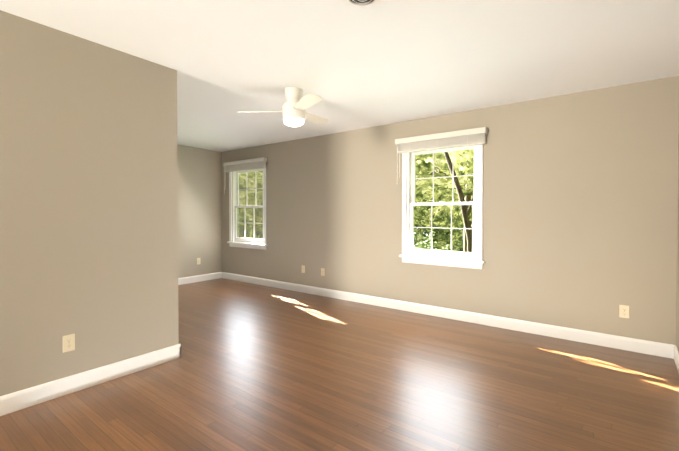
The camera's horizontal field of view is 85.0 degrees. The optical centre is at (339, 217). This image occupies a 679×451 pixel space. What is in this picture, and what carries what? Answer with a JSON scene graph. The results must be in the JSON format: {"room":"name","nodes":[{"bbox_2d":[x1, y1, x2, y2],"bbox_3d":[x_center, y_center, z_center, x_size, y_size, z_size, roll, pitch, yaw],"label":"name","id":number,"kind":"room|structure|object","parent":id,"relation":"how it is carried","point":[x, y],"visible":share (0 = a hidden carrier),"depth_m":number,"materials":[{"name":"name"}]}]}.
{"room":"empty living room","nodes":[
{"label":"empty living room","id":0,"kind":"room"},
{"bbox_2d":[0,10,161,395],"bbox_3d":[-3.236,-0.130,0.964,0.150,2.760,5.510,1,1,38],"label":"wall","id":1,"kind":"structure","parent":0,"point":[80,218],"depth_m":2.62,"materials":[{"name":"paint"}]},
{"bbox_2d":[63,334,74,352],"bbox_3d":[-1.893,0.878,2.593,0.008,0.116,0.072,1,1,38],"label":"electrical outlet","id":2,"kind":"object","parent":1,"relation":"attached to","point":[68,342],"visible":1,"depth_m":2.59,"materials":[{"name":"beige plastic"}]},
{"bbox_2d":[0,344,180,415],"bbox_3d":[-3.081,1.190,1.048,0.015,0.118,5.545,1,1,38],"label":"baseboard","id":3,"kind":"structure","parent":1,"relation":"attached to","point":[25,398],"depth_m":2.65,"materials":[{"name":"white wood"}]},
{"bbox_2d":[160,65,178,348],"bbox_3d":[-2.688,-0.169,4.112,3.120,2.760,0.150,1,1,38],"label":"wall","id":4,"kind":"structure","parent":0,"point":[169,203],"depth_m":3.16,"materials":[{"name":"paint"}]},
{"bbox_2d":[177,144,221,277],"bbox_3d":[-3.180,-0.194,6.137,0.130,2.760,2.760,1,1,38],"label":"wall","id":5,"kind":"structure","parent":0,"point":[199,205],"depth_m":6.81,"materials":[{"name":"paint"}]},
{"bbox_2d":[178,272,219,284],"bbox_3d":[-3.083,1.126,6.161,0.015,0.118,2.550,1,1,38],"label":"baseboard","id":6,"kind":"structure","parent":5,"relation":"attached to","point":[185,280],"depth_m":6.80,"materials":[{"name":"white wood"}]},
{"bbox_2d":[0,278,678,450],"bbox_3d":[-2.169,1.298,1.984,6.820,0.120,8.400,1,1,38],"label":"floor","id":7,"kind":"structure","parent":0,"point":[255,367],"depth_m":2.62,"materials":[{"name":"brown wood"}]},
{"bbox_2d":[0,0,678,151],"bbox_3d":[-2.169,-1.349,1.951,6.820,0.298,8.400,1,1,38],"label":"ceiling","id":8,"kind":"structure","parent":0,"point":[385,62],"depth_m":2.79,"materials":[{"name":"paint"}]},
{"bbox_2d":[238,87,328,126],"bbox_3d":[-0.371,-1.082,3.737,0.984,0.360,0.908,1,1,38],"label":"ceiling fan","id":9,"kind":"object","parent":8,"relation":"hanging from","point":[294,107],"visible":1,"depth_m":3.59,"materials":[{"name":"beige"}]},
{"bbox_2d":[341,0,383,8],"bbox_3d":[0.131,-1.249,2.101,0.260,0.022,0.260,1,1,38],"label":"ceiling vent","id":10,"kind":"object","parent":8,"relation":"in","point":[361,4],"visible":1,"depth_m":2.17,"materials":[{"name":"white metal"}]},
{"bbox_2d":[221,76,678,344],"bbox_3d":[0.352,-0.183,5.243,6.820,2.760,0.130,1,1,38],"label":"wall","id":11,"kind":"structure","parent":0,"point":[580,201],"depth_m":3.92,"materials":[{"name":"paint"}]},
{"bbox_2d":[227,162,266,249],"bbox_3d":[-1.635,-0.210,6.762,1.073,1.525,0.225,1,1,38],"label":"window","id":12,"kind":"structure","parent":11,"relation":"in","point":[234,239],"depth_m":6.81,"materials":[{"name":"white wood"}]},
{"bbox_2d":[223,157,266,192],"bbox_3d":[-1.715,-0.737,6.652,1.133,0.578,0.094,1,1,38],"label":"window blind","id":13,"kind":"object","parent":12,"relation":"attached to","point":[249,164],"visible":1,"depth_m":6.62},
{"bbox_2d":[321,268,324,275],"bbox_3d":[-0.256,0.827,5.633,0.072,0.116,0.012,1,1,38],"label":"electrical outlet","id":14,"kind":"object","parent":11,"relation":"attached to","point":[322,271],"visible":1,"depth_m":5.63,"materials":[{"name":"beige plastic"}]},
{"bbox_2d":[399,144,484,268],"bbox_3d":[1.254,-0.182,4.540,1.062,1.525,0.225,1,1,38],"label":"window","id":15,"kind":"structure","parent":11,"relation":"in","point":[474,256],"depth_m":4.51,"materials":[{"name":"white wood"}]},
{"bbox_2d":[395,127,487,183],"bbox_3d":[1.175,-0.709,4.430,1.122,0.578,0.094,1,1,38],"label":"window blind","id":16,"kind":"object","parent":15,"relation":"attached to","point":[467,137],"visible":1,"depth_m":4.38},
{"bbox_2d":[220,272,671,357],"bbox_3d":[0.300,1.138,5.208,6.540,0.118,0.015,1,1,38],"label":"baseboard","id":17,"kind":"structure","parent":11,"relation":"attached to","point":[601,339],"depth_m":4.15,"materials":[{"name":"white wood"}]},
{"bbox_2d":[619,305,628,317],"bbox_3d":[2.627,0.868,3.419,0.072,0.116,0.008,1,1,38],"label":"electrical outlet","id":18,"kind":"object","parent":11,"relation":"attached to","point":[623,311],"visible":1,"depth_m":3.42,"materials":[{"name":"beige plastic"}]},
{"bbox_2d":[676,126,678,351],"bbox_3d":[0.443,-0.116,-0.125,0.130,2.760,8.270,1,1,38],"label":"wall","id":19,"kind":"structure","parent":0,"point":[677,323],"depth_m":3.14,"materials":[{"name":"paint"}]},
{"bbox_2d":[672,345,678,372],"bbox_3d":[0.425,1.204,-0.012,0.015,0.118,8.140,1,1,38],"label":"baseboard","id":20,"kind":"structure","parent":19,"relation":"attached to","point":[675,354],"depth_m":3.10,"materials":[{"name":"white wood"}]},
{"label":"outside","id":21,"kind":"structure","parent":0,"visible":0},
{"bbox_2d":[414,234,462,251],"bbox_3d":[14.887,3.917,35.724,100.000,0.200,64.830,1,1,38],"label":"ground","id":22,"kind":"structure","parent":21,"point":[432,245],"depth_m":47.06,"materials":[{"name":"green plant"}]},
{"bbox_2d":[414,155,458,222],"bbox_3d":[3.107,-0.946,16.249,7.877,10.022,10.080,1,1,38],"label":"tree","id":23,"kind":"object","parent":22,"relation":"on","point":[437,214],"depth_m":16.46,"materials":[{"name":"green plant"}]},
{"bbox_2d":[414,186,464,251],"bbox_3d":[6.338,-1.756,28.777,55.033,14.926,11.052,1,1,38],"label":"tree","id":24,"kind":"object","parent":22,"relation":"on","point":[443,238],"depth_m":24.60,"materials":[{"name":"green plant"}]},
{"bbox_2d":[414,149,473,251],"bbox_3d":[4.893,-1.421,13.603,8.360,11.040,8.883,1,1,38],"label":"tree","id":25,"kind":"object","parent":22,"relation":"on","point":[463,157],"depth_m":11.10,"materials":[{"name":"green plant"}]},
{"bbox_2d":[444,152,473,251],"bbox_3d":[2.451,-0.488,9.762,4.765,9.262,4.142,1,1,38],"label":"tree","id":26,"kind":"object","parent":22,"relation":"on","point":[463,209],"depth_m":9.02,"materials":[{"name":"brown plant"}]}
]}

